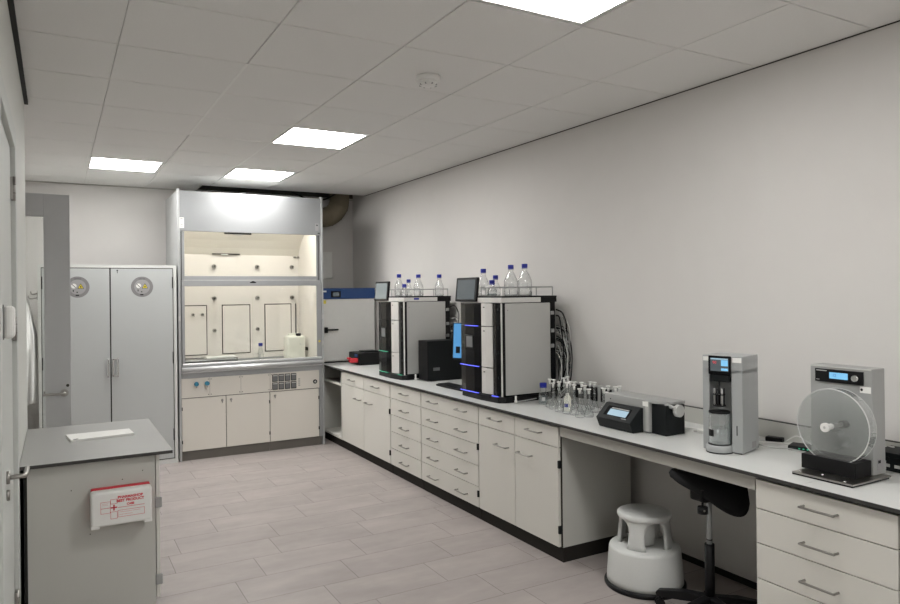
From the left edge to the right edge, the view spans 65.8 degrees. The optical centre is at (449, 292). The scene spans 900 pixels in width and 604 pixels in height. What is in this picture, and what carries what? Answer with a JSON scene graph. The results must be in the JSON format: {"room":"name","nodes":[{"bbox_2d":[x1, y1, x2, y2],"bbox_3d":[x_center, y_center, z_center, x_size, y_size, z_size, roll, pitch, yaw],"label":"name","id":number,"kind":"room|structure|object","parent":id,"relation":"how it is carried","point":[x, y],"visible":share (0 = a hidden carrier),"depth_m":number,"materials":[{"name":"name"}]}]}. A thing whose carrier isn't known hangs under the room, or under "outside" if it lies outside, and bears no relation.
{"room":"laboratory","nodes":[
{"label":"laboratory","id":0,"kind":"room"},
{"bbox_2d":[0,0,27,603],"bbox_3d":[-0.864,0.240,1.066,0.120,3.023,7.910,-1,0,-30],"label":"wall","id":1,"kind":"structure","parent":0,"point":[8,60],"depth_m":3.73,"materials":[{"name":"white paint"}]},
{"bbox_2d":[0,69,29,603],"bbox_3d":[-1.767,0.502,2.754,0.168,2.520,1.160,-1,0,-30],"label":"door","id":2,"kind":"structure","parent":1,"relation":"in","point":[10,476],"depth_m":2.91,"materials":[{"name":"paint"}]},
{"bbox_2d":[3,305,15,339],"bbox_3d":[-1.558,0.105,2.444,0.050,0.124,0.110,-1,0,-30],"label":"dispenser","id":3,"kind":"object","parent":2,"relation":"attached to","point":[9,315],"visible":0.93,"depth_m":2.41,"materials":[{"name":"grey plastic"}]},
{"bbox_2d":[7,0,27,104],"bbox_3d":[-0.819,-1.261,1.102,0.022,0.022,7.910,-1,0,-30],"label":"trim","id":4,"kind":"structure","parent":1,"relation":"attached to","point":[11,7],"depth_m":3.50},
{"bbox_2d":[25,182,352,428],"bbox_3d":[-3.330,0.021,8.412,4.800,3.523,0.120,-1,0,-30],"label":"wall","id":5,"kind":"structure","parent":0,"point":[109,225],"depth_m":8.04,"materials":[{"name":"white paint"}]},
{"bbox_2d":[25,180,352,200],"bbox_3d":[-3.321,-1.234,8.351,4.580,0.013,0.010,-1,0,-30],"label":"trim","id":6,"kind":"structure","parent":5,"relation":"attached to","point":[25,180],"depth_m":8.13,"materials":[{"name":"metal"}]},
{"bbox_2d":[323,252,331,278],"bbox_3d":[-1.666,-0.361,9.255,0.195,0.360,0.057,-1,0,-30],"label":"junction box","id":7,"kind":"object","parent":5,"relation":"attached to","point":[327,256],"visible":0.59,"depth_m":9.24,"materials":[{"name":"white plastic"}]},
{"bbox_2d":[156,438,756,603],"bbox_3d":[-0.499,1.750,3.326,4.880,0.002,11.700,-1,0,-30],"label":"floor","id":8,"kind":"structure","parent":0,"point":[326,523],"depth_m":4.79,"materials":[{"name":"beige tile"}]},
{"bbox_2d":[23,455,162,603],"bbox_3d":[-2.106,1.327,4.122,0.675,0.880,1.076,-1,0,-30],"label":"base cabinet","id":9,"kind":"object","parent":8,"relation":"on","point":[66,562],"visible":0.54,"depth_m":3.63,"materials":[{"name":"grey laminate"}]},
{"bbox_2d":[19,419,172,470],"bbox_3d":[-2.105,0.876,4.118,0.714,0.018,1.128,-1,0,-30],"label":"countertop","id":10,"kind":"structure","parent":9,"relation":"on","point":[43,447],"depth_m":3.93,"materials":[{"name":"grey laminate"}]},
{"bbox_2d":[66,428,133,441],"bbox_3d":[-2.111,0.860,4.197,0.360,0.013,0.205,-1,0,-31],"label":"notepad","id":11,"kind":"object","parent":10,"relation":"on","point":[77,437],"visible":1,"depth_m":4.18,"materials":[{"name":"white paper"}]},
{"bbox_2d":[90,481,151,530],"bbox_3d":[-1.732,1.121,3.666,0.290,0.193,0.099,-1,0,-30],"label":"box","id":12,"kind":"object","parent":9,"relation":"attached to","point":[126,503],"visible":1,"depth_m":3.63,"materials":[{"name":"white plastic"}]},
{"bbox_2d":[37,264,177,464],"bbox_3d":[-3.535,0.754,7.214,1.248,2.060,0.663,-1,0,-30],"label":"tall cabinet","id":13,"kind":"object","parent":8,"relation":"on","point":[124,317],"visible":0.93,"depth_m":7.01,"materials":[{"name":"silver metal"}]},
{"bbox_2d":[28,291,37,299],"bbox_3d":[-4.015,0.029,6.690,0.084,0.090,0.040,-1,0,-30],"label":"coat hook","id":14,"kind":"object","parent":13,"relation":"attached to","point":[30,291],"visible":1,"depth_m":6.69,"materials":[{"name":"metal"}]},
{"bbox_2d":[26,300,36,405],"bbox_3d":[-4.062,0.570,6.694,0.154,0.992,0.463,-1,0,-30],"label":"lab coat","id":15,"kind":"object","parent":14,"relation":"hanging from","point":[31,330],"visible":0.52,"depth_m":6.59,"materials":[{"name":"white fabric"}]},
{"bbox_2d":[166,188,324,461],"bbox_3d":[-2.404,0.307,8.116,1.587,2.930,1.104,-1,0,-30],"label":"fume hood","id":16,"kind":"object","parent":8,"relation":"on","point":[249,268],"visible":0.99,"depth_m":7.92,"materials":[{"name":"grey metal"}]},
{"bbox_2d":[185,355,237,363],"bbox_3d":[-2.663,0.762,7.715,0.560,0.095,0.220,-1,0,-30],"label":"metal tray","id":17,"kind":"object","parent":16,"relation":"on","point":[207,359],"visible":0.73,"depth_m":7.68,"materials":[{"name":"silver metal"}]},
{"bbox_2d":[272,382,277,389],"bbox_3d":[-1.958,1.048,7.787,0.062,0.082,0.008,-1,0,-30],"label":"socket","id":18,"kind":"object","parent":16,"relation":"attached to","point":[274,384],"depth_m":7.78,"materials":[{"name":"grey plastic"}]},
{"bbox_2d":[272,374,277,381],"bbox_3d":[-1.959,0.958,7.787,0.062,0.082,0.008,-1,0,-30],"label":"socket","id":19,"kind":"object","parent":16,"relation":"attached to","point":[274,376],"depth_m":7.78,"materials":[{"name":"grey plastic"}]},
{"bbox_2d":[278,374,283,380],"bbox_3d":[-1.897,0.957,7.822,0.062,0.082,0.008,-1,0,-30],"label":"socket","id":20,"kind":"object","parent":16,"relation":"attached to","point":[280,376],"depth_m":7.82,"materials":[{"name":"grey plastic"}]},
{"bbox_2d":[279,382,283,388],"bbox_3d":[-1.896,1.047,7.822,0.062,0.082,0.008,-1,0,-30],"label":"socket","id":21,"kind":"object","parent":16,"relation":"attached to","point":[281,384],"depth_m":7.82,"materials":[{"name":"grey plastic"}]},
{"bbox_2d":[285,381,289,388],"bbox_3d":[-1.834,1.047,7.857,0.062,0.082,0.008,-1,0,-30],"label":"socket","id":22,"kind":"object","parent":16,"relation":"attached to","point":[287,383],"depth_m":7.85,"materials":[{"name":"grey plastic"}]},
{"bbox_2d":[285,373,289,380],"bbox_3d":[-1.835,0.957,7.857,0.062,0.082,0.008,-1,0,-30],"label":"socket","id":23,"kind":"object","parent":16,"relation":"attached to","point":[287,375],"depth_m":7.85,"materials":[{"name":"grey plastic"}]},
{"bbox_2d":[291,381,295,387],"bbox_3d":[-1.773,1.046,7.892,0.062,0.082,0.008,-1,0,-30],"label":"socket","id":24,"kind":"object","parent":16,"relation":"attached to","point":[293,383],"depth_m":7.89,"materials":[{"name":"grey plastic"}]},
{"bbox_2d":[291,373,295,380],"bbox_3d":[-1.774,0.956,7.892,0.062,0.082,0.008,-1,0,-30],"label":"socket","id":25,"kind":"object","parent":16,"relation":"attached to","point":[293,375],"depth_m":7.89,"materials":[{"name":"grey plastic"}]},
{"bbox_2d":[284,333,304,357],"bbox_3d":[-1.869,0.644,8.361,0.230,0.315,0.172,-1,0,-30],"label":"jerrycan","id":26,"kind":"object","parent":16,"relation":"on","point":[294,343],"visible":0.87,"depth_m":8.29,"materials":[{"name":"plastic"}]},
{"bbox_2d":[323,194,348,226],"bbox_3d":[-1.638,-1.266,9.069,0.676,0.841,0.262,-1,0,-30],"label":"ventilation duct","id":27,"kind":"object","parent":16,"relation":"attached to","point":[337,207],"visible":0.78,"depth_m":9.04,"materials":[{"name":"beige plastic"}]},
{"bbox_2d":[324,366,343,447],"bbox_3d":[-1.083,1.318,8.325,0.700,0.880,0.666,-1,0,-30],"label":"open shelf unit","id":28,"kind":"object","parent":8,"relation":"on","point":[332,377],"visible":0.17,"depth_m":8.46,"materials":[{"name":"grey laminate"}]},
{"bbox_2d":[342,371,392,472],"bbox_3d":[-0.606,1.312,7.458,0.755,0.880,1.304,-1,0,-30],"label":"base cabinet","id":29,"kind":"object","parent":8,"relation":"on","point":[366,402],"visible":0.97,"depth_m":7.23,"materials":[{"name":"grey laminate"}]},
{"bbox_2d":[390,384,423,488],"bbox_3d":[-0.121,1.306,6.601,0.755,0.880,0.641,-1,0,-30],"label":"base cabinet","id":30,"kind":"object","parent":8,"relation":"on","point":[406,431],"visible":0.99,"depth_m":6.41,"materials":[{"name":"grey laminate"}]},
{"bbox_2d":[421,392,481,519],"bbox_3d":[0.276,1.302,5.901,0.755,0.880,0.954,-1,0,-30],"label":"base cabinet","id":31,"kind":"object","parent":8,"relation":"on","point":[450,427],"visible":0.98,"depth_m":5.68,"materials":[{"name":"grey laminate"}]},
{"bbox_2d":[324,362,899,513],"bbox_3d":[0.362,0.883,5.774,0.748,0.085,8.100,-1,0,-30],"label":"countertop","id":32,"kind":"structure","parent":31,"relation":"on","point":[686,451],"depth_m":3.73,"materials":[{"name":"laminate"}]},
{"bbox_2d":[323,288,374,362],"bbox_3d":[-1.391,0.404,8.850,0.700,0.914,0.665,-1,0,-30],"label":"oven","id":33,"kind":"object","parent":32,"relation":"on","point":[349,313],"visible":0.66,"depth_m":8.59,"materials":[{"name":"white metal"}]},
{"bbox_2d":[347,350,378,364],"bbox_3d":[-1.054,0.777,8.340,0.465,0.160,0.320,-1,0,-30],"label":"instrument case","id":34,"kind":"object","parent":32,"relation":"on","point":[361,357],"visible":0.95,"depth_m":8.22,"materials":[{"name":"black plastic"}]},
{"bbox_2d":[374,281,450,379],"bbox_3d":[-0.378,0.367,7.103,0.570,0.964,0.677,-1,0,-30],"label":"liquid chromatograph","id":35,"kind":"object","parent":32,"relation":"on","point":[405,320],"visible":0.91,"depth_m":6.86,"materials":[{"name":"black plastic"}]},
{"bbox_2d":[395,274,403,295],"bbox_3d":[-0.527,-0.076,7.196,0.092,0.227,0.092,-1,0,-30],"label":"bottle","id":36,"kind":"object","parent":35,"relation":"on","point":[398,275],"visible":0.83,"depth_m":7.17,"materials":[{"name":"clear glass"}]},
{"bbox_2d":[406,279,412,295],"bbox_3d":[-0.432,-0.050,7.272,0.080,0.174,0.080,-1,0,-30],"label":"bottle","id":37,"kind":"object","parent":35,"relation":"on","point":[407,280],"visible":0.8,"depth_m":7.25,"materials":[{"name":"clear glass"}]},
{"bbox_2d":[413,274,422,295],"bbox_3d":[-0.321,-0.073,7.054,0.100,0.218,0.100,-1,0,-30],"label":"bottle","id":38,"kind":"object","parent":35,"relation":"on","point":[417,275],"visible":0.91,"depth_m":7.03,"materials":[{"name":"clear glass"}]},
{"bbox_2d":[389,296,450,297],"bbox_3d":[-0.370,0.043,7.123,0.520,0.012,0.632,-1,0,-30],"label":"tray","id":39,"kind":"object","parent":35,"relation":"on","point":[389,296],"depth_m":6.85,"materials":[{"name":"black plastic"}]},
{"bbox_2d":[435,274,442,295],"bbox_3d":[-0.108,-0.074,6.974,0.088,0.214,0.088,-1,0,-30],"label":"bottle","id":40,"kind":"object","parent":35,"relation":"on","point":[438,275],"visible":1,"depth_m":6.95,"materials":[{"name":"clear glass"}]},
{"bbox_2d":[418,339,461,380],"bbox_3d":[-0.081,0.653,6.776,0.412,0.385,0.192,-1,0,-30],"label":"computer tower","id":41,"kind":"object","parent":32,"relation":"on","point":[436,363],"visible":0.86,"depth_m":6.67,"materials":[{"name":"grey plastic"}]},
{"bbox_2d":[436,382,462,390],"bbox_3d":[0.043,0.831,6.145,0.140,0.022,0.450,-1,0,-30],"label":"keyboard","id":42,"kind":"object","parent":32,"relation":"on","point":[449,385],"visible":0.82,"depth_m":6.14,"materials":[{"name":"black plastic"}]},
{"bbox_2d":[452,323,461,359],"bbox_3d":[0.211,0.555,6.173,0.410,0.574,0.170,-1,0,22],"label":"monitor","id":43,"kind":"object","parent":32,"relation":"on","point":[456,350],"visible":0.23,"depth_m":6.24,"materials":[{"name":"blue plastic"}]},
{"bbox_2d":[455,277,556,403],"bbox_3d":[0.455,0.357,5.633,0.570,0.964,0.677,-1,0,-30],"label":"liquid chromatograph","id":44,"kind":"object","parent":32,"relation":"on","point":[508,342],"visible":1,"depth_m":5.40,"materials":[{"name":"black plastic"}]},
{"bbox_2d":[479,269,487,295],"bbox_3d":[0.275,-0.083,5.720,0.090,0.223,0.090,-1,0,-30],"label":"bottle","id":45,"kind":"object","parent":44,"relation":"on","point":[481,270],"visible":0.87,"depth_m":5.68,"materials":[{"name":"clear glass"}]},
{"bbox_2d":[488,280,496,295],"bbox_3d":[0.334,-0.035,5.535,0.074,0.126,0.074,-1,0,-30],"label":"bottle","id":46,"kind":"object","parent":44,"relation":"on","point":[491,282],"visible":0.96,"depth_m":5.51,"materials":[{"name":"clear glass"}]},
{"bbox_2d":[491,275,499,294],"bbox_3d":[0.381,-0.058,5.816,0.082,0.171,0.082,-1,0,-30],"label":"bottle","id":47,"kind":"object","parent":44,"relation":"on","point":[495,277],"visible":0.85,"depth_m":5.79,"materials":[{"name":"clear glass"}]},
{"bbox_2d":[505,265,517,294],"bbox_3d":[0.492,-0.099,5.621,0.112,0.249,0.112,-1,0,-30],"label":"bottle","id":48,"kind":"object","parent":44,"relation":"on","point":[509,266],"visible":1,"depth_m":5.57,"materials":[{"name":"clear glass"}]},
{"bbox_2d":[478,295,556,297],"bbox_3d":[0.463,0.033,5.653,0.520,0.012,0.632,-1,0,-30],"label":"tray","id":49,"kind":"object","parent":44,"relation":"on","point":[531,296],"depth_m":5.40,"materials":[{"name":"black plastic"}]},
{"bbox_2d":[518,264,531,294],"bbox_3d":[0.588,-0.100,5.472,0.112,0.250,0.112,-1,0,-30],"label":"bottle","id":50,"kind":"object","parent":44,"relation":"on","point":[524,266],"visible":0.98,"depth_m":5.43,"materials":[{"name":"clear glass"}]},
{"bbox_2d":[538,382,547,403],"bbox_3d":[0.700,0.756,5.219,0.072,0.159,0.072,-1,0,-30],"label":"bottle","id":51,"kind":"object","parent":32,"relation":"on","point":[542,384],"visible":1,"depth_m":5.20,"materials":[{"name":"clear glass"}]},
{"bbox_2d":[555,381,562,411],"bbox_3d":[0.766,0.729,4.878,0.065,0.211,0.065,-1,0,10],"label":"flask","id":52,"kind":"object","parent":32,"relation":"on","point":[558,382],"visible":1,"depth_m":4.87,"materials":[{"name":"clear glass"}]},
{"bbox_2d":[556,315,563,397],"bbox_3d":[0.865,0.504,5.492,0.026,0.656,0.095,-1,0,-30],"label":"cable","id":53,"kind":"object","parent":32,"relation":"on","point":[556,315],"visible":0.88,"depth_m":5.47,"materials":[{"name":"black plastic"}]},
{"bbox_2d":[556,309,566,391],"bbox_3d":[0.884,0.483,5.494,0.021,0.707,0.115,-1,0,-44],"label":"cable","id":54,"kind":"object","parent":32,"relation":"on","point":[556,309],"visible":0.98,"depth_m":5.47,"materials":[{"name":"black plastic"}]},
{"bbox_2d":[559,316,570,375],"bbox_3d":[0.901,0.504,5.485,0.028,0.653,0.149,-1,0,-42],"label":"cable","id":55,"kind":"object","parent":32,"relation":"on","point":[561,316],"visible":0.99,"depth_m":5.44,"materials":[{"name":"grey plastic"}]},
{"bbox_2d":[563,382,570,413],"bbox_3d":[0.806,0.726,4.797,0.065,0.216,0.065,-1,0,-10],"label":"flask","id":56,"kind":"object","parent":32,"relation":"on","point":[566,383],"visible":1,"depth_m":4.79,"materials":[{"name":"clear glass"}]},
{"bbox_2d":[564,393,570,411],"bbox_3d":[0.828,0.772,4.901,0.048,0.125,0.048,-1,0,-30],"label":"wash bottle","id":57,"kind":"object","parent":32,"relation":"on","point":[567,400],"visible":0.98,"depth_m":4.88,"materials":[{"name":"plastic"}]},
{"bbox_2d":[564,325,570,383],"bbox_3d":[0.899,0.505,5.495,0.133,0.648,0.036,-1,0,35],"label":"cable","id":58,"kind":"object","parent":32,"relation":"on","point":[567,325],"visible":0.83,"depth_m":5.45,"materials":[{"name":"grey paint"}]},
{"bbox_2d":[571,384,577,414],"bbox_3d":[0.847,0.730,4.745,0.065,0.207,0.065,-1,0,29],"label":"flask","id":59,"kind":"object","parent":32,"relation":"on","point":[573,385],"visible":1,"depth_m":4.74,"materials":[{"name":"clear glass"}]},
{"bbox_2d":[576,388,584,417],"bbox_3d":[0.868,0.737,4.648,0.065,0.193,0.065,-1,0,30],"label":"flask","id":60,"kind":"object","parent":32,"relation":"on","point":[579,389],"visible":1,"depth_m":4.64,"materials":[{"name":"clear glass"}]},
{"bbox_2d":[578,382,585,411],"bbox_3d":[0.923,0.730,4.875,0.065,0.207,0.065,-1,0,18],"label":"flask","id":61,"kind":"object","parent":32,"relation":"on","point":[581,383],"visible":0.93,"depth_m":4.87,"materials":[{"name":"clear glass"}]},
{"bbox_2d":[581,385,588,413],"bbox_3d":[0.924,0.734,4.772,0.065,0.197,0.065,-1,0,-11],"label":"flask","id":62,"kind":"object","parent":32,"relation":"on","point":[584,386],"visible":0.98,"depth_m":4.76,"materials":[{"name":"clear glass"}]},
{"bbox_2d":[584,389,593,416],"bbox_3d":[0.930,0.739,4.660,0.065,0.188,0.065,-1,0,39],"label":"flask","id":63,"kind":"object","parent":32,"relation":"on","point":[588,390],"visible":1,"depth_m":4.65,"materials":[{"name":"clear glass"}]},
{"bbox_2d":[587,386,597,400],"bbox_3d":[1.031,0.733,5.050,0.012,0.100,0.110,-1,0,-30],"label":"socket","id":64,"kind":"object","parent":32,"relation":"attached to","point":[593,397],"depth_m":5.03,"materials":[{"name":"white plastic"}]},
{"bbox_2d":[590,382,598,412],"bbox_3d":[1.004,0.726,4.834,0.065,0.211,0.065,-1,0,-1],"label":"flask","id":65,"kind":"object","parent":32,"relation":"on","point":[594,383],"visible":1,"depth_m":4.83,"materials":[{"name":"clear glass"}]},
{"bbox_2d":[572,382,617,408],"bbox_3d":[1.052,0.753,5.068,0.066,0.158,0.450,-1,0,-30],"label":"strip","id":66,"kind":"object","parent":32,"relation":"on","point":[596,400],"visible":0.66,"depth_m":5.06,"materials":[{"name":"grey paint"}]},
{"bbox_2d":[601,389,611,402],"bbox_3d":[1.105,0.732,4.920,0.012,0.100,0.110,-1,0,-30],"label":"socket","id":67,"kind":"object","parent":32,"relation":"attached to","point":[610,390],"depth_m":4.94,"materials":[{"name":"white plastic"}]},
{"bbox_2d":[596,391,684,435],"bbox_3d":[1.144,0.733,4.201,0.281,0.196,0.539,-1,0,-30],"label":"hardness tester","id":68,"kind":"object","parent":32,"relation":"on","point":[631,412],"visible":1,"depth_m":4.11,"materials":[{"name":"grey paint"}]},
{"bbox_2d":[693,429,702,433],"bbox_3d":[1.475,0.816,4.091,0.080,0.022,0.036,-1,0,15],"label":"plug","id":69,"kind":"object","parent":32,"relation":"on","point":[700,431],"visible":0.7,"depth_m":4.08,"materials":[{"name":"plastic"}]},
{"bbox_2d":[703,352,758,454],"bbox_3d":[1.462,0.577,3.656,0.272,0.500,0.211,-1,0,-45],"label":"instrument","id":70,"kind":"object","parent":32,"relation":"on","point":[730,380],"visible":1,"depth_m":3.62,"materials":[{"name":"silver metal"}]},
{"bbox_2d":[709,429,713,436],"bbox_3d":[1.353,0.726,3.608,0.004,0.035,0.042,-1,0,-14],"label":"print","id":71,"kind":"object","parent":70,"relation":"attached to","point":[711,432],"depth_m":3.60,"materials":[{"name":"black plastic"}]},
{"bbox_2d":[713,382,725,406],"bbox_3d":[1.401,0.526,3.620,0.064,0.128,0.064,-1,0,-45],"label":"basket","id":72,"kind":"object","parent":70,"relation":"on","point":[718,404],"depth_m":3.62,"materials":[{"name":"silver metal"}]},
{"bbox_2d":[765,435,783,441],"bbox_3d":[1.795,0.811,3.845,0.090,0.026,0.044,-1,0,43],"label":"power adapter","id":73,"kind":"object","parent":32,"relation":"on","point":[767,438],"visible":0.98,"depth_m":3.83,"materials":[{"name":"black plastic"}]},
{"bbox_2d":[759,441,790,443],"bbox_3d":[1.812,0.792,3.579,0.220,0.062,0.556,-1,0,-30],"label":"cable","id":74,"kind":"object","parent":32,"relation":"on","point":[759,441],"visible":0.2,"depth_m":3.79,"materials":[{"name":"white plastic"}]},
{"bbox_2d":[759,444,804,451],"bbox_3d":[1.831,0.806,3.554,0.546,0.033,0.067,-1,0,40],"label":"cable","id":75,"kind":"object","parent":32,"relation":"on","point":[759,444],"visible":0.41,"depth_m":3.66,"materials":[{"name":"grey plastic"}]},
{"bbox_2d":[786,436,810,444],"bbox_3d":[1.896,0.795,3.635,0.049,0.055,0.364,-1,0,-25],"label":"cable","id":76,"kind":"object","parent":32,"relation":"on","point":[793,436],"visible":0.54,"depth_m":3.72,"materials":[{"name":"white plastic"}]},
{"bbox_2d":[788,442,811,451],"bbox_3d":[1.855,0.811,3.637,0.140,0.024,0.102,-1,0,40],"label":"switch","id":77,"kind":"object","parent":32,"relation":"on","point":[794,445],"visible":0.65,"depth_m":3.62,"materials":[{"name":"black plastic"}]},
{"bbox_2d":[792,363,890,487],"bbox_3d":[1.751,0.582,3.137,0.319,0.484,0.341,-1,0,-30],"label":"friability tester","id":78,"kind":"object","parent":32,"relation":"on","point":[847,440],"visible":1,"depth_m":3.13,"materials":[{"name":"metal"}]},
{"bbox_2d":[885,445,899,472],"bbox_3d":[2.122,0.777,3.157,0.190,0.085,0.330,-1,0,-30],"label":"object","id":79,"kind":"object","parent":32,"relation":"on","point":[892,455],"visible":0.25,"depth_m":3.19,"materials":[{"name":"black plastic"}]},
{"bbox_3d":[0.891,0.638,5.490,0.040,0.386,0.125,-1,0,-30],"label":"cable","id":80,"kind":"object","parent":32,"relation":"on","visible":0},
{"bbox_2d":[556,325,572,380],"bbox_3d":[0.907,0.544,5.489,0.152,0.569,0.027,-1,0,42],"label":"cable","id":81,"kind":"object","parent":80,"relation":"on","point":[556,325],"visible":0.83,"depth_m":5.44,"materials":[{"name":"grey plastic"}]},
{"bbox_2d":[479,407,630,562],"bbox_3d":[0.711,1.296,5.026,0.650,0.880,0.981,-1,0,-30],"label":"base cabinet","id":82,"kind":"object","parent":8,"relation":"on","point":[559,496],"visible":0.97,"depth_m":4.66,"materials":[{"name":"grey laminate"}]},
{"bbox_2d":[604,503,686,600],"bbox_3d":[1.158,1.513,4.140,0.472,0.436,0.472,-1,0,-30],"label":"step stool","id":83,"kind":"object","parent":8,"relation":"on","point":[642,561],"visible":0.94,"depth_m":4.01,"materials":[{"name":"white plastic"}]},
{"bbox_2d":[655,468,756,603],"bbox_3d":[1.353,1.326,3.649,0.559,0.805,0.572,-1,0,-30],"label":"stool","id":84,"kind":"object","parent":8,"relation":"on","point":[732,499],"visible":0.87,"depth_m":3.62,"materials":[{"name":"black fabric"}]},
{"bbox_2d":[756,478,899,603],"bbox_3d":[1.861,1.283,3.103,0.755,0.880,0.626,-1,0,-30],"label":"base cabinet","id":85,"kind":"object","parent":8,"relation":"on","point":[813,548],"visible":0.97,"depth_m":2.93,"materials":[{"name":"grey laminate"}]},
{"bbox_2d":[14,0,899,198],"bbox_3d":[-0.487,-1.534,3.355,4.589,0.522,11.500,-1,0,-30],"label":"ceiling","id":86,"kind":"structure","parent":0,"point":[203,89],"depth_m":4.04,"materials":[{"name":"tile"}]},
{"bbox_2d":[88,156,163,172],"bbox_3d":[-3.169,-1.254,6.783,0.624,0.030,0.624,-1,0,-30],"label":"recessed light","id":87,"kind":"object","parent":86,"relation":"in","point":[94,162],"visible":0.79,"depth_m":6.76,"materials":[{"name":"white plastic"}]},
{"bbox_2d":[223,168,295,180],"bbox_3d":[-2.041,-1.266,7.422,0.624,0.030,0.624,-1,0,-30],"label":"recessed light","id":88,"kind":"object","parent":86,"relation":"in","point":[239,173],"visible":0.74,"depth_m":7.41,"materials":[{"name":"white plastic"}]},
{"bbox_2d":[291,191,335,200],"bbox_3d":[-1.718,-1.212,8.779,0.597,0.120,0.021,-1,0,-31],"label":"cable","id":89,"kind":"object","parent":86,"relation":"hanging from","point":[291,191],"visible":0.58,"depth_m":8.77,"materials":[{"name":"black plastic"}]},
{"bbox_2d":[271,126,367,149],"bbox_3d":[-1.083,-1.278,5.730,0.624,0.030,0.624,-1,0,-30],"label":"recessed light","id":90,"kind":"object","parent":86,"relation":"in","point":[300,136],"visible":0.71,"depth_m":5.71,"materials":[{"name":"white plastic"}]},
{"bbox_2d":[416,73,439,87],"bbox_3d":[-0.129,-1.250,4.119,0.144,0.056,0.144,-1,0,-30],"label":"smoke detector","id":91,"kind":"object","parent":86,"relation":"attached to","point":[425,80],"visible":1,"depth_m":4.07,"materials":[{"name":"white plastic"}]},
{"bbox_2d":[478,0,628,24],"bbox_3d":[0.516,-1.297,2.908,0.624,0.030,0.624,-1,0,-30],"label":"recessed light","id":92,"kind":"object","parent":86,"relation":"in","point":[581,12],"visible":1,"depth_m":3.13,"materials":[{"name":"white plastic"}]},
{"bbox_2d":[556,332,567,396],"bbox_3d":[0.881,0.572,5.476,0.016,0.512,0.138,-1,0,-32],"label":"cable","id":93,"kind":"object","parent":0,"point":[556,332],"visible":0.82,"depth_m":5.43,"materials":[{"name":"grey plastic"}]},
{"bbox_2d":[556,328,561,393],"bbox_3d":[0.864,0.554,5.510,0.020,0.550,0.064,-1,0,-30],"label":"cable","id":94,"kind":"object","parent":93,"relation":"on","point":[556,328],"visible":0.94,"depth_m":5.51,"materials":[{"name":"grey plastic"}]},
{"bbox_2d":[556,349,565,397],"bbox_3d":[0.879,0.640,5.491,0.021,0.383,0.110,-1,0,-30],"label":"cable","id":95,"kind":"object","parent":93,"relation":"on","point":[560,349],"visible":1,"depth_m":5.49,"materials":[{"name":"grey plastic"}]},
{"bbox_2d":[557,344,566,396],"bbox_3d":[0.878,0.618,5.479,0.018,0.423,0.127,-1,0,-32],"label":"cable","id":96,"kind":"object","parent":93,"relation":"on","point":[557,344],"visible":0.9,"depth_m":5.44,"materials":[{"name":"grey paint"}]},
{"bbox_2d":[556,343,561,395],"bbox_3d":[0.862,0.617,5.504,0.021,0.424,0.072,-1,0,-30],"label":"cable","id":97,"kind":"object","parent":96,"relation":"on","point":[556,343],"visible":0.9,"depth_m":5.49,"materials":[{"name":"grey plastic"}]},
{"bbox_2d":[556,316,568,396],"bbox_3d":[0.881,0.507,5.476,0.018,0.644,0.136,-1,0,-33],"label":"cable","id":98,"kind":"object","parent":93,"relation":"on","point":[556,316],"visible":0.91,"depth_m":5.44,"materials":[{"name":"black rubber"}]},
{"bbox_2d":[573,384,583,398],"bbox_3d":[0.957,0.734,5.181,0.012,0.100,0.110,-1,0,-30],"label":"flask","id":99,"kind":"object","parent":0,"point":[576,395],"depth_m":5.18,"materials":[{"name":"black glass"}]},
{"bbox_2d":[352,20,899,582],"bbox_3d":[1.570,-0.035,4.511,0.120,3.523,11.500,-1,0,-30],"label":"wall","id":100,"kind":"structure","parent":0,"point":[755,211],"depth_m":4.37,"materials":[{"name":"white paint"}]},
{"bbox_2d":[366,20,899,195],"bbox_3d":[1.609,-1.294,4.288,0.007,0.004,11.060,-1,0,-30],"label":"trim","id":101,"kind":"structure","parent":100,"relation":"attached to","point":[899,20],"depth_m":4.41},
{"bbox_2d":[681,552,756,589],"bbox_3d":[1.696,1.708,4.185,0.014,0.035,1.410,-1,0,-30],"label":"baseboard","id":102,"kind":"structure","parent":100,"relation":"attached to","point":[727,574],"depth_m":4.22,"materials":[{"name":"black plastic"}]},
{"bbox_2d":[555,383,899,446],"bbox_3d":[0.684,0.786,5.946,0.020,0.100,8.080,-1,0,-30],"label":"backsplash","id":103,"kind":"structure","parent":100,"relation":"attached to","point":[693,414],"depth_m":3.91,"materials":[{"name":"grey laminate"}]},
{"bbox_3d":[-4.096,0.278,5.775,0.862,3.023,3.710,-1,0,-30],"label":"wall","id":104,"kind":"structure","parent":0,"visible":0},
{"bbox_2d":[25,193,71,427],"bbox_3d":[-3.135,0.548,4.567,1.138,2.440,0.171,-1,0,-30],"label":"door","id":105,"kind":"structure","parent":104,"relation":"in","point":[54,208],"depth_m":4.79,"materials":[{"name":"grey paint"}]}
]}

